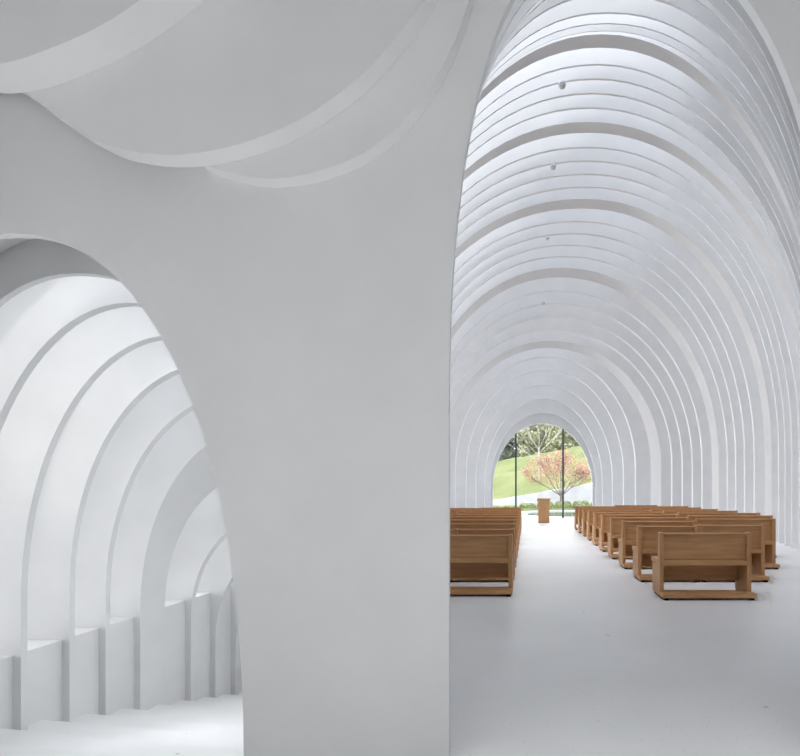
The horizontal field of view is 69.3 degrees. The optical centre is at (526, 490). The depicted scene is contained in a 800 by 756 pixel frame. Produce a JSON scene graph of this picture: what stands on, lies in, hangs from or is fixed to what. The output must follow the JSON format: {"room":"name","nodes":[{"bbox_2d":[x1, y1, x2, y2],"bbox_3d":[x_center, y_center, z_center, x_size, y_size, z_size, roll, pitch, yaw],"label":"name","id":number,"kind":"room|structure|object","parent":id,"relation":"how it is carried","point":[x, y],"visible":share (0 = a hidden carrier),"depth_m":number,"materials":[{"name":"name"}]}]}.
{"room":"house of worship","nodes":[
{"label":"house of worship","id":0,"kind":"room"},
{"bbox_2d":[0,238,32,252],"bbox_3d":[-3.612,1.165,3.960,4.859,6.890,2.000,0,0,0],"label":"ceiling","id":1,"kind":"structure","parent":0,"point":[5,244],"depth_m":4.86,"materials":[{"name":"white paint"}]},
{"bbox_2d":[0,0,203,93],"bbox_3d":[-2.440,-3.055,2.619,2.620,2.271,0.172,0,0,0],"label":"ceiling","id":2,"kind":"structure","parent":0,"point":[44,44],"depth_m":2.56,"materials":[{"name":"white paint"}]},
{"bbox_2d":[0,586,241,728],"bbox_3d":[-5.957,3.420,8.630,0.495,3.180,7.340,0,0,0],"label":"wall","id":3,"kind":"structure","parent":0,"point":[44,657],"depth_m":7.83,"materials":[{"name":"white paint"}]},
{"bbox_2d":[0,239,118,306],"bbox_3d":[-4.041,1.147,5.000,4.545,7.725,0.080,0,0,0],"label":"trim","id":4,"kind":"structure","parent":3,"relation":"attached to","point":[25,265],"depth_m":4.96,"materials":[{"name":"white paint"}]},
{"bbox_2d":[0,276,140,432],"bbox_3d":[-4.095,1.180,5.600,4.250,7.660,0.080,0,0,0],"label":"trim","id":5,"kind":"structure","parent":3,"relation":"attached to","point":[39,316],"depth_m":5.56,"materials":[{"name":"white paint"}]},
{"bbox_2d":[0,307,161,730],"bbox_3d":[-4.110,1.250,6.260,4.220,7.520,0.080,0,0,0],"label":"arch rib","id":6,"kind":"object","parent":3,"relation":"attached to","point":[31,431],"depth_m":6.22,"materials":[{"name":"white paint"}]},
{"bbox_2d":[27,340,179,721],"bbox_3d":[-4.135,1.330,6.920,4.170,7.360,0.080,0,0,0],"label":"arch rib","id":7,"kind":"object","parent":3,"relation":"attached to","point":[79,450],"depth_m":6.88,"materials":[{"name":"white paint"}]},
{"bbox_2d":[75,374,193,714],"bbox_3d":[-4.235,1.480,7.510,3.970,7.060,0.080,0,0,0],"label":"trim","id":8,"kind":"structure","parent":3,"relation":"attached to","point":[117,470],"depth_m":7.47,"materials":[{"name":"white paint"}]},
{"bbox_2d":[110,411,216,709],"bbox_3d":[-4.335,1.670,8.415,3.770,6.680,0.550,0,0,0],"label":"arch rib","id":9,"kind":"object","parent":3,"relation":"attached to","point":[176,475],"depth_m":8.14,"materials":[{"name":"white paint"}]},
{"bbox_2d":[165,488,226,700],"bbox_3d":[-4.560,2.320,9.400,3.320,5.380,0.080,0,0,0],"label":"trim","id":10,"kind":"structure","parent":3,"relation":"attached to","point":[204,530],"depth_m":9.36,"materials":[{"name":"white paint"}]},
{"bbox_2d":[197,538,232,697],"bbox_3d":[-4.685,2.590,10.140,3.070,4.840,0.080,0,0,0],"label":"trim","id":11,"kind":"structure","parent":3,"relation":"attached to","point":[216,578],"depth_m":10.10,"materials":[{"name":"white paint"}]},
{"bbox_2d":[231,583,238,694],"bbox_3d":[-4.810,2.820,10.840,2.820,4.380,0.080,0,0,0],"label":"trim","id":12,"kind":"structure","parent":3,"relation":"attached to","point":[234,621],"depth_m":10.80,"materials":[{"name":"white paint"}]},
{"bbox_2d":[0,692,243,755],"bbox_3d":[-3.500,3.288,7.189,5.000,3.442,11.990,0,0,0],"label":"floor","id":13,"kind":"structure","parent":0,"point":[206,726],"depth_m":6.18,"materials":[{"name":"white concrete"}]},
{"bbox_2d":[23,0,439,166],"bbox_3d":[-1.815,-2.908,2.759,3.370,2.565,0.106,0,0,0],"label":"ceiling","id":14,"kind":"structure","parent":0,"point":[231,80],"depth_m":2.71,"materials":[{"name":"white paint"}]},
{"bbox_2d":[203,0,474,187],"bbox_3d":[-1.365,-2.880,2.856,2.870,2.621,0.086,0,0,0],"label":"ceiling","id":15,"kind":"structure","parent":0,"point":[375,122],"depth_m":2.81,"materials":[{"name":"white paint"}]},
{"bbox_2d":[0,0,799,755],"bbox_3d":[0.500,-1.790,2.925,15.800,12.800,0.050,0,0,0],"label":"wall","id":16,"kind":"structure","parent":0,"point":[306,329],"depth_m":2.90,"materials":[{"name":"white paint"}]},
{"bbox_2d":[490,413,594,507],"bbox_3d":[1.000,-3.290,29.490,15.000,9.800,0.260,0,0,0],"label":"wall","id":17,"kind":"structure","parent":0,"point":[539,418],"depth_m":29.36,"materials":[{"name":"white paint"}]},
{"bbox_2d":[515,429,563,517],"bbox_3d":[0.820,-1.134,29.480,5.291,5.088,0.160,0,0,0],"label":"window","id":18,"kind":"structure","parent":17,"relation":"in","point":[562,429],"depth_m":29.40,"materials":[{"name":"black metal"}]},
{"bbox_2d":[450,517,799,755],"bbox_3d":[0.500,1.485,10.400,16.000,0.150,38.800,0,0,0],"label":"floor","id":19,"kind":"structure","parent":0,"point":[583,657],"depth_m":4.61,"materials":[{"name":"white concrete"}]},
{"bbox_2d":[450,529,453,581],"bbox_3d":[-1.675,1.010,8.980,1.046,0.800,0.680,0,0,0],"label":"wooden pew","id":20,"kind":"object","parent":19,"relation":"on","point":[451,530],"visible":0.16,"depth_m":8.82,"materials":[{"name":"brown wood"}]},
{"bbox_2d":[450,509,468,510],"bbox_3d":[-2.927,1.010,19.060,1.910,0.800,0.680,0,0,0],"label":"wooden pew","id":21,"kind":"object","parent":19,"relation":"on","point":[450,509],"visible":0.1,"depth_m":18.91,"materials":[{"name":"brown wood"}]},
{"bbox_2d":[450,508,481,508],"bbox_3d":[-2.415,1.010,20.500,1.526,0.800,0.680,0,0,0],"label":"wooden pew","id":22,"kind":"object","parent":19,"relation":"on","point":[450,508],"visible":0.09,"depth_m":20.35,"materials":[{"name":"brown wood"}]},
{"bbox_2d":[450,534,512,596],"bbox_3d":[-0.802,1.004,7.800,1.211,0.813,0.680,0,0,0],"label":"wooden pew","id":23,"kind":"object","parent":19,"relation":"on","point":[470,555],"visible":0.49,"depth_m":7.68,"materials":[{"name":"brown wood"}]},
{"bbox_2d":[450,523,516,567],"bbox_3d":[-0.873,1.004,10.420,1.351,0.813,0.680,0,0,0],"label":"wooden pew","id":24,"kind":"object","parent":19,"relation":"on","point":[452,526],"visible":0.2,"depth_m":10.31,"materials":[{"name":"brown wood"}]},
{"bbox_2d":[453,529,514,581],"bbox_3d":[-0.672,1.004,8.980,0.951,0.813,0.680,0,0,0],"label":"wooden pew","id":25,"kind":"object","parent":19,"relation":"on","point":[456,531],"visible":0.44,"depth_m":8.83,"materials":[{"name":"brown wood"}]},
{"bbox_2d":[450,519,517,556],"bbox_3d":[-1.008,1.004,11.860,1.621,0.813,0.680,0,0,0],"label":"wooden pew","id":26,"kind":"object","parent":19,"relation":"on","point":[515,520],"visible":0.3,"depth_m":11.74,"materials":[{"name":"brown wood"}]},
{"bbox_2d":[450,516,518,549],"bbox_3d":[-1.097,1.004,13.300,1.801,0.813,0.680,0,0,0],"label":"wooden pew","id":27,"kind":"object","parent":19,"relation":"on","point":[516,517],"visible":0.23,"depth_m":13.19,"materials":[{"name":"brown wood"}]},
{"bbox_2d":[450,514,519,542],"bbox_3d":[-1.103,1.004,14.740,1.811,0.813,0.680,0,0,0],"label":"wooden pew","id":28,"kind":"object","parent":19,"relation":"on","point":[451,515],"visible":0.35,"depth_m":14.63,"materials":[{"name":"brown wood"}]},
{"bbox_2d":[457,512,519,524],"bbox_3d":[-1.103,1.004,16.180,1.811,0.813,0.680,0,0,0],"label":"wooden pew","id":29,"kind":"object","parent":19,"relation":"on","point":[457,512],"visible":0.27,"depth_m":16.03,"materials":[{"name":"brown wood"}]},
{"bbox_2d":[463,510,520,535],"bbox_3d":[-1.103,1.004,17.620,1.811,0.813,0.680,0,0,0],"label":"wooden pew","id":30,"kind":"object","parent":19,"relation":"on","point":[463,510],"visible":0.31,"depth_m":17.47,"materials":[{"name":"brown wood"}]},
{"bbox_2d":[469,509,520,509],"bbox_3d":[-1.083,1.004,19.060,1.771,0.813,0.680,0,0,0],"label":"wooden pew","id":31,"kind":"object","parent":19,"relation":"on","point":[469,509],"visible":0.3,"depth_m":18.91,"materials":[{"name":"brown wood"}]},
{"bbox_2d":[482,507,521,528],"bbox_3d":[-0.922,1.004,20.500,1.451,0.813,0.680,0,0,0],"label":"wooden pew","id":32,"kind":"object","parent":19,"relation":"on","point":[482,507],"visible":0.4,"depth_m":20.39,"materials":[{"name":"brown wood"}]},
{"bbox_2d":[485,399,601,507],"bbox_3d":[0.820,-1.840,28.942,7.480,6.500,0.085,0,0,0],"label":"trim","id":33,"kind":"structure","parent":19,"relation":"on","point":[556,408],"depth_m":28.90,"materials":[{"name":"white paint"}]},
{"bbox_2d":[476,386,611,507],"bbox_3d":[0.815,-2.100,27.843,7.870,7.020,0.085,0,0,0],"label":"trim","id":34,"kind":"structure","parent":19,"relation":"on","point":[560,395],"depth_m":27.80,"materials":[{"name":"white paint"}]},
{"bbox_2d":[537,498,550,522],"bbox_3d":[0.745,0.866,24.955,0.590,1.089,0.510,0,0,0],"label":"lectern","id":35,"kind":"object","parent":19,"relation":"on","point":[543,503],"visible":1,"depth_m":24.75,"materials":[{"name":"brown wood"}]},
{"bbox_2d":[467,371,622,507],"bbox_3d":[0.815,-2.330,26.742,8.530,7.480,0.085,0,0,0],"label":"trim","id":36,"kind":"structure","parent":19,"relation":"on","point":[568,383],"depth_m":26.70,"materials":[{"name":"white paint"}]},
{"bbox_2d":[456,357,634,507],"bbox_3d":[0.815,-2.565,25.642,9.230,7.950,0.085,0,0,0],"label":"trim","id":37,"kind":"structure","parent":19,"relation":"on","point":[572,369],"depth_m":25.60,"materials":[{"name":"white paint"}]},
{"bbox_2d":[450,348,650,507],"bbox_3d":[0.810,-2.740,24.543,9.920,8.300,0.085,0,0,0],"label":"trim","id":38,"kind":"structure","parent":19,"relation":"on","point":[632,415],"depth_m":24.50,"materials":[{"name":"white paint"}]},
{"bbox_2d":[450,330,670,505],"bbox_3d":[0.990,-2.920,23.550,11.180,8.660,0.500,0,0,0],"label":"trim","id":39,"kind":"structure","parent":19,"relation":"on","point":[648,407],"depth_m":23.30,"materials":[{"name":"white paint"}]},
{"bbox_2d":[450,318,680,505],"bbox_3d":[1.080,-3.071,22.663,11.595,8.962,0.085,0,0,0],"label":"trim","id":40,"kind":"structure","parent":19,"relation":"on","point":[542,324],"depth_m":22.62,"materials":[{"name":"white paint"}]},
{"bbox_2d":[450,305,691,506],"bbox_3d":[1.161,-3.229,22.008,11.902,9.278,0.085,0,0,0],"label":"trim","id":41,"kind":"structure","parent":19,"relation":"on","point":[599,320],"depth_m":21.97,"materials":[{"name":"white paint"}]},
{"bbox_2d":[450,292,700,506],"bbox_3d":[1.229,-3.373,21.352,12.166,9.566,0.085,0,0,0],"label":"trim","id":42,"kind":"structure","parent":19,"relation":"on","point":[604,308],"depth_m":21.31,"materials":[{"name":"white paint"}]},
{"bbox_2d":[451,277,711,508],"bbox_3d":[1.282,-3.499,20.698,12.390,9.819,0.085,0,0,0],"label":"trim","id":43,"kind":"structure","parent":19,"relation":"on","point":[607,294],"depth_m":20.66,"materials":[{"name":"white paint"}]},
{"bbox_2d":[451,257,726,510],"bbox_3d":[1.340,-3.680,19.750,12.680,10.180,0.500,0,0,0],"label":"trim","id":44,"kind":"structure","parent":19,"relation":"on","point":[618,279],"depth_m":19.50,"materials":[{"name":"white paint"}]},
{"bbox_2d":[452,246,734,510],"bbox_3d":[1.347,-3.748,18.863,12.806,10.315,0.085,0,0,0],"label":"trim","id":45,"kind":"structure","parent":19,"relation":"on","point":[610,258],"depth_m":18.82,"materials":[{"name":"white paint"}]},
{"bbox_2d":[574,506,614,529],"bbox_3d":[2.473,0.980,20.500,1.451,0.860,0.680,0,0,0],"label":"wooden pew","id":46,"kind":"object","parent":19,"relation":"on","point":[576,507],"visible":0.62,"depth_m":20.35,"materials":[{"name":"brown wood"}]},
{"bbox_2d":[453,235,743,512],"bbox_3d":[1.341,-3.793,18.207,12.897,10.406,0.085,0,0,0],"label":"trim","id":47,"kind":"structure","parent":19,"relation":"on","point":[601,243],"depth_m":18.17,"materials":[{"name":"white paint"}]},
{"bbox_2d":[453,222,753,512],"bbox_3d":[1.335,-3.829,17.552,12.969,10.479,0.085,0,0,0],"label":"trim","id":48,"kind":"structure","parent":19,"relation":"on","point":[631,239],"depth_m":17.51,"materials":[{"name":"white paint"}]},
{"bbox_2d":[577,507,630,532],"bbox_3d":[2.632,0.980,19.060,1.771,0.860,0.680,0,0,0],"label":"wooden pew","id":49,"kind":"object","parent":19,"relation":"on","point":[580,514],"visible":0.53,"depth_m":18.95,"materials":[{"name":"brown wood"}]},
{"bbox_2d":[454,208,764,514],"bbox_3d":[1.335,-3.861,16.898,13.043,10.543,0.085,0,0,0],"label":"trim","id":50,"kind":"structure","parent":19,"relation":"on","point":[634,225],"depth_m":16.86,"materials":[{"name":"white paint"}]},
{"bbox_2d":[581,509,640,536],"bbox_3d":[2.652,0.980,17.620,1.811,0.860,0.680,0,0,0],"label":"wooden pew","id":51,"kind":"object","parent":19,"relation":"on","point":[584,520],"visible":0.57,"depth_m":17.47,"materials":[{"name":"brown wood"}]},
{"bbox_2d":[455,188,777,540],"bbox_3d":[1.335,-3.890,15.950,13.088,10.600,0.500,0,0,0],"label":"trim","id":52,"kind":"structure","parent":19,"relation":"on","point":[647,211],"depth_m":15.70,"materials":[{"name":"white paint"}]},
{"bbox_2d":[586,510,650,540],"bbox_3d":[2.652,0.980,16.180,1.811,0.860,0.680,0,0,0],"label":"wooden pew","id":53,"kind":"object","parent":19,"relation":"on","point":[590,522],"visible":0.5,"depth_m":16.06,"materials":[{"name":"brown wood"}]},
{"bbox_2d":[457,175,784,542],"bbox_3d":[1.318,-3.890,15.102,12.946,10.600,0.085,0,0,0],"label":"trim","id":54,"kind":"structure","parent":19,"relation":"on","point":[582,181],"depth_m":15.06,"materials":[{"name":"white paint"}]},
{"bbox_2d":[458,162,790,545],"bbox_3d":[1.298,-3.880,14.447,12.738,10.579,0.085,0,0,0],"label":"trim","id":55,"kind":"structure","parent":19,"relation":"on","point":[577,168],"depth_m":14.41,"materials":[{"name":"white paint"}]},
{"bbox_2d":[592,512,663,545],"bbox_3d":[2.652,0.980,14.740,1.811,0.860,0.680,0,0,0],"label":"wooden pew","id":56,"kind":"object","parent":19,"relation":"on","point":[597,515],"visible":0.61,"depth_m":14.63,"materials":[{"name":"brown wood"}]},
{"bbox_2d":[460,148,798,547],"bbox_3d":[1.282,-3.858,13.793,12.492,10.537,0.085,0,0,0],"label":"trim","id":57,"kind":"structure","parent":19,"relation":"on","point":[569,155],"depth_m":13.75,"materials":[{"name":"white paint"}]},
{"bbox_2d":[550,163,555,169],"bbox_3d":[0.635,-7.917,13.645,0.140,0.196,0.190,0,0,0],"label":"dome camera","id":58,"kind":"object","parent":57,"relation":"attached to","point":[552,166],"visible":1,"depth_m":13.58,"materials":[{"name":"white plastic"}]},
{"bbox_2d":[462,133,799,550],"bbox_3d":[1.333,-3.826,13.137,12.121,10.472,0.085,0,0,0],"label":"trim","id":59,"kind":"structure","parent":19,"relation":"on","point":[572,140],"depth_m":13.10,"materials":[{"name":"white paint"}]},
{"bbox_2d":[464,109,799,359],"bbox_3d":[1.464,-3.775,12.190,11.520,10.369,0.500,0,0,0],"label":"trim","id":60,"kind":"structure","parent":19,"relation":"on","point":[611,122],"depth_m":11.94,"materials":[{"name":"white paint"}]},
{"bbox_2d":[467,95,799,312],"bbox_3d":[1.603,-3.665,11.303,10.513,10.150,0.085,0,0,0],"label":"trim","id":61,"kind":"structure","parent":19,"relation":"on","point":[603,102],"depth_m":11.26,"materials":[{"name":"white paint"}]},
{"bbox_2d":[469,80,799,294],"bbox_3d":[1.570,-3.579,10.648,10.009,9.977,0.085,0,0,0],"label":"trim","id":62,"kind":"structure","parent":19,"relation":"on","point":[588,87],"depth_m":10.61,"materials":[{"name":"white paint"}]},
{"bbox_2d":[472,66,799,277],"bbox_3d":[1.536,-3.477,9.992,9.489,9.773,0.085,0,0,0],"label":"trim","id":63,"kind":"structure","parent":19,"relation":"on","point":[604,73],"depth_m":9.95,"materials":[{"name":"white paint"}]},
{"bbox_2d":[558,80,565,88],"bbox_3d":[0.619,-7.171,9.865,0.140,0.196,0.190,0,0,0],"label":"dome camera","id":64,"kind":"object","parent":63,"relation":"attached to","point":[562,83],"visible":1,"depth_m":9.80,"materials":[{"name":"white plastic"}]},
{"bbox_2d":[615,505,656,506],"bbox_3d":[3.965,0.959,20.500,1.526,0.903,0.680,0,0,0],"label":"wooden pew","id":65,"kind":"object","parent":19,"relation":"on","point":[615,505],"visible":0.18,"depth_m":20.35,"materials":[{"name":"brown wood"}]},
{"bbox_2d":[475,48,799,262],"bbox_3d":[1.500,-3.357,9.338,8.950,9.534,0.085,0,0,0],"label":"trim","id":66,"kind":"structure","parent":19,"relation":"on","point":[613,57],"depth_m":9.29,"materials":[{"name":"white paint"}]},
{"bbox_2d":[599,514,677,551],"bbox_3d":[2.647,0.980,13.300,1.801,0.860,0.680,0,0,0],"label":"wooden pew","id":67,"kind":"object","parent":19,"relation":"on","point":[605,519],"visible":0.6,"depth_m":13.15,"materials":[{"name":"brown wood"}]},
{"bbox_2d":[478,31,799,244],"bbox_3d":[1.460,-3.215,8.390,8.320,9.250,0.500,0,0,0],"label":"trim","id":68,"kind":"structure","parent":19,"relation":"on","point":[658,50],"depth_m":8.29,"materials":[{"name":"white paint"}]},
{"bbox_2d":[479,0,799,160],"bbox_3d":[1.174,-1.800,4.282,4.302,6.421,0.085,0,0,0],"label":"trim","id":69,"kind":"structure","parent":19,"relation":"on","point":[721,6],"depth_m":4.24,"materials":[{"name":"white paint"}]},
{"bbox_2d":[483,24,799,223],"bbox_3d":[1.415,-2.896,7.513,7.299,8.612,0.085,0,0,0],"label":"trim","id":70,"kind":"structure","parent":19,"relation":"on","point":[704,63],"depth_m":7.47,"materials":[{"name":"white paint"}]},
{"bbox_2d":[483,0,799,147],"bbox_3d":[1.068,-1.547,3.623,3.811,5.914,0.085,0,0,0],"label":"trim","id":71,"kind":"structure","parent":19,"relation":"on","point":[735,5],"depth_m":3.58,"materials":[{"name":"white paint"}]},
{"bbox_2d":[486,14,799,213],"bbox_3d":[1.376,-2.698,6.923,6.742,8.215,0.085,0,0,0],"label":"trim","id":72,"kind":"structure","parent":19,"relation":"on","point":[597,19],"depth_m":6.88,"materials":[{"name":"white paint"}]},
{"bbox_2d":[490,0,799,204],"bbox_3d":[1.334,-2.481,6.263,6.103,7.782,0.085,0,0,0],"label":"trim","id":73,"kind":"structure","parent":19,"relation":"on","point":[661,12],"depth_m":6.22,"materials":[{"name":"white paint"}]},
{"bbox_2d":[607,517,687,558],"bbox_3d":[2.558,0.980,11.860,1.621,0.860,0.680,0,0,0],"label":"wooden pew","id":74,"kind":"object","parent":19,"relation":"on","point":[615,522],"visible":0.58,"depth_m":11.74,"materials":[{"name":"brown wood"}]},
{"bbox_2d":[499,0,799,185],"bbox_3d":[1.309,-2.295,5.603,5.453,7.411,0.085,0,0,0],"label":"trim","id":75,"kind":"structure","parent":19,"relation":"on","point":[693,8],"depth_m":5.56,"materials":[{"name":"white paint"}]},
{"bbox_2d":[500,0,799,169],"bbox_3d":[1.279,-2.107,5.013,4.870,7.034,0.085,0,0,0],"label":"trim","id":76,"kind":"structure","parent":19,"relation":"on","point":[706,4],"depth_m":4.97,"materials":[{"name":"white paint"}]},
{"bbox_2d":[618,521,695,568],"bbox_3d":[2.422,0.980,10.420,1.351,0.860,0.680,0,0,0],"label":"wooden pew","id":77,"kind":"object","parent":19,"relation":"on","point":[628,539],"visible":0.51,"depth_m":10.31,"materials":[{"name":"brown wood"}]},
{"bbox_2d":[631,506,687,508],"bbox_3d":[4.485,0.959,19.060,1.926,0.903,0.680,0,0,0],"label":"wooden pew","id":78,"kind":"object","parent":19,"relation":"on","point":[632,507],"visible":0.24,"depth_m":18.91,"materials":[{"name":"brown wood"}]},
{"bbox_2d":[632,526,699,581],"bbox_3d":[2.223,0.980,8.980,0.951,0.860,0.680,0,0,0],"label":"wooden pew","id":79,"kind":"object","parent":19,"relation":"on","point":[647,536],"visible":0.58,"depth_m":8.87,"materials":[{"name":"brown wood"}]},
{"bbox_2d":[641,507,700,509],"bbox_3d":[4.495,0.959,17.620,1.866,0.903,0.680,0,0,0],"label":"wooden pew","id":80,"kind":"object","parent":19,"relation":"on","point":[642,508],"visible":0.17,"depth_m":17.48,"materials":[{"name":"brown wood"}]},
{"bbox_2d":[651,509,717,511],"bbox_3d":[4.510,0.959,16.180,1.896,0.903,0.680,0,0,0],"label":"wooden pew","id":81,"kind":"object","parent":19,"relation":"on","point":[652,510],"visible":0.17,"depth_m":16.03,"materials":[{"name":"brown wood"}]},
{"bbox_2d":[663,510,737,514],"bbox_3d":[4.525,0.959,14.740,1.926,0.903,0.680,0,0,0],"label":"wooden pew","id":82,"kind":"object","parent":19,"relation":"on","point":[664,511],"visible":0.18,"depth_m":14.61,"materials":[{"name":"brown wood"}]},
{"bbox_2d":[651,532,756,599],"bbox_3d":[2.353,0.980,7.540,1.211,0.860,0.680,0,0,0],"label":"wooden pew","id":83,"kind":"object","parent":19,"relation":"on","point":[681,556],"visible":1,"depth_m":7.42,"materials":[{"name":"brown wood"}]},
{"bbox_2d":[677,512,759,516],"bbox_3d":[4.515,0.959,13.300,1.926,0.903,0.680,0,0,0],"label":"wooden pew","id":84,"kind":"object","parent":19,"relation":"on","point":[678,513],"visible":0.16,"depth_m":13.17,"materials":[{"name":"brown wood"}]},
{"bbox_2d":[687,515,776,557],"bbox_3d":[4.255,0.959,11.860,1.766,0.903,0.680,0,0,0],"label":"wooden pew","id":85,"kind":"object","parent":19,"relation":"on","point":[690,517],"visible":0.24,"depth_m":11.74,"materials":[{"name":"brown wood"}]},
{"bbox_2d":[697,525,769,581],"bbox_3d":[3.225,0.971,8.980,1.046,0.877,0.680,0,0,0],"label":"wooden pew","id":86,"kind":"object","parent":19,"relation":"on","point":[757,532],"visible":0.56,"depth_m":8.87,"materials":[{"name":"brown wood"}]},
{"bbox_2d":[695,518,779,568],"bbox_3d":[3.830,0.959,10.420,1.456,0.903,0.680,0,0,0],"label":"wooden pew","id":87,"kind":"object","parent":19,"relation":"on","point":[770,524],"visible":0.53,"depth_m":10.31,"materials":[{"name":"brown wood"}]},
{"label":"outside","id":88,"kind":"structure","parent":0,"visible":0},
{"bbox_2d":[493,446,591,499],"bbox_3d":[0.000,-5.716,87.850,100.000,14.108,75.000,0,0,0],"label":"hill","id":89,"kind":"structure","parent":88,"point":[504,475],"depth_m":56.00,"materials":[{"name":"green plant"}]},
{"bbox_2d":[498,451,505,460],"bbox_3d":[-4.607,-6.678,77.220,4.186,7.808,3.943,0,0,0],"label":"tree","id":90,"kind":"object","parent":89,"relation":"on","point":[502,455],"visible":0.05,"depth_m":76.08,"materials":[{"name":"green plant"}]},
{"bbox_2d":[503,438,518,458],"bbox_3d":[-2.393,-8.688,85.009,4.622,9.657,4.587,0,0,0],"label":"tree","id":91,"kind":"object","parent":89,"relation":"on","point":[511,451],"visible":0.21,"depth_m":84.68,"materials":[{"name":"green plant"}]},
{"bbox_2d":[512,427,538,456],"bbox_3d":[-0.260,-7.552,78.845,4.038,7.517,3.978,0,0,0],"label":"tree","id":92,"kind":"object","parent":89,"relation":"on","point":[526,446],"visible":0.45,"depth_m":77.94,"materials":[{"name":"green plant"}]},
{"bbox_2d":[508,424,561,479],"bbox_3d":[0.952,-4.927,54.954,6.333,7.676,4.217,0,0,-11],"label":"birch tree","id":93,"kind":"object","parent":89,"relation":"on","point":[537,424],"visible":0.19,"depth_m":54.52,"materials":[{"name":"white plant"}]},
{"bbox_2d":[528,424,543,454],"bbox_3d":[1.046,-11.120,92.942,3.963,11.639,3.967,0,0,0],"label":"tree","id":94,"kind":"object","parent":89,"relation":"on","point":[532,427],"visible":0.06,"depth_m":92.08,"materials":[{"name":"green plant"}]},
{"bbox_2d":[533,424,552,452],"bbox_3d":[2.499,-9.697,85.812,4.426,10.044,3.909,0,0,0],"label":"tree","id":95,"kind":"object","parent":89,"relation":"on","point":[542,428],"visible":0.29,"depth_m":84.85,"materials":[{"name":"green plant"}]},
{"bbox_2d":[545,425,573,450],"bbox_3d":[4.456,-8.340,77.001,4.137,7.607,3.959,0,0,-12],"label":"tree","id":96,"kind":"object","parent":89,"relation":"on","point":[556,443],"visible":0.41,"depth_m":76.08,"materials":[{"name":"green plant"}]},
{"bbox_2d":[565,432,578,446],"bbox_3d":[6.877,-9.777,85.989,4.490,9.061,3.927,0,0,0],"label":"tree","id":97,"kind":"object","parent":89,"relation":"on","point":[570,437],"visible":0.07,"depth_m":84.81,"materials":[{"name":"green plant"}]},
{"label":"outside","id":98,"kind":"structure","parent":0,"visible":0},
{"bbox_2d":[501,506,574,510],"bbox_3d":[0.000,1.540,46.200,120.000,0.340,8.000,0,0,0],"label":"lawn","id":99,"kind":"structure","parent":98,"point":[528,508],"depth_m":42.20,"materials":[{"name":"green plant"}]},
{"bbox_2d":[503,505,518,507],"bbox_3d":[-1.296,1.267,44.221,1.295,0.333,1.683,0,0,0],"label":"clipped shrub","id":100,"kind":"object","parent":99,"relation":"on","point":[505,506],"visible":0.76,"depth_m":43.74,"materials":[{"name":"green plant"}]},
{"bbox_2d":[519,503,536,508],"bbox_3d":[0.059,1.151,44.198,1.406,0.511,1.677,0,0,0],"label":"clipped shrub","id":101,"kind":"object","parent":99,"relation":"on","point":[522,505],"visible":0.94,"depth_m":43.73,"materials":[{"name":"green plant"}]},
{"bbox_2d":[493,484,591,505],"bbox_3d":[2.000,-1.789,50.200,64.000,6.798,0.400,0,0,0],"label":"wall","id":102,"kind":"structure","parent":99,"relation":"on","point":[582,493],"depth_m":50.00,"materials":[{"name":"white paint"}]},
{"bbox_2d":[537,502,553,508],"bbox_3d":[1.451,1.112,44.189,1.408,0.619,1.672,0,0,0],"label":"clipped shrub","id":103,"kind":"object","parent":99,"relation":"on","point":[551,505],"visible":0.38,"depth_m":43.84,"materials":[{"name":"green plant"}]},
{"bbox_2d":[520,447,590,506],"bbox_3d":[2.727,-1.082,46.799,6.640,4.929,4.903,0,0,0],"label":"tree","id":104,"kind":"object","parent":99,"relation":"on","point":[539,462],"visible":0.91,"depth_m":46.24,"materials":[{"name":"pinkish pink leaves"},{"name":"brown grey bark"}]},
{"bbox_2d":[554,501,571,508],"bbox_3d":[2.852,1.076,44.205,1.459,0.667,1.686,0,0,0],"label":"clipped shrub","id":105,"kind":"object","parent":99,"relation":"on","point":[558,504],"visible":0.91,"depth_m":43.73,"materials":[{"name":"green plant"}]},
{"bbox_2d":[572,501,589,507],"bbox_3d":[4.247,1.068,44.209,1.466,0.698,1.670,0,0,0],"label":"clipped shrub","id":106,"kind":"object","parent":99,"relation":"on","point":[575,503],"visible":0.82,"depth_m":43.82,"materials":[{"name":"green plant"}]},
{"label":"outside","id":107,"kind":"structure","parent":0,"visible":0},
{"bbox_2d":[522,515,561,516],"bbox_3d":[0.000,1.660,37.315,120.000,0.300,15.370,0,0,0],"label":"paving","id":108,"kind":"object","parent":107,"point":[522,515],"depth_m":33.16,"materials":[{"name":"white concrete"}]},
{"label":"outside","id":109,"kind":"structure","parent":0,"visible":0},
{"bbox_2d":[528,511,574,516],"bbox_3d":[9.902,1.540,36.800,20.197,0.140,7.800,0,0,0],"label":"pond","id":110,"kind":"structure","parent":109,"point":[551,513],"depth_m":36.59,"materials":[{"name":"grey liquid"}]},
{"bbox_2d":[522,510,574,514],"bbox_3d":[9.291,1.500,40.276,21.067,0.220,4.752,0,0,-15],"label":"kerb","id":111,"kind":"object","parent":110,"relation":"on","point":[523,512],"visible":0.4,"depth_m":38.98,"materials":[{"name":"white concrete"}]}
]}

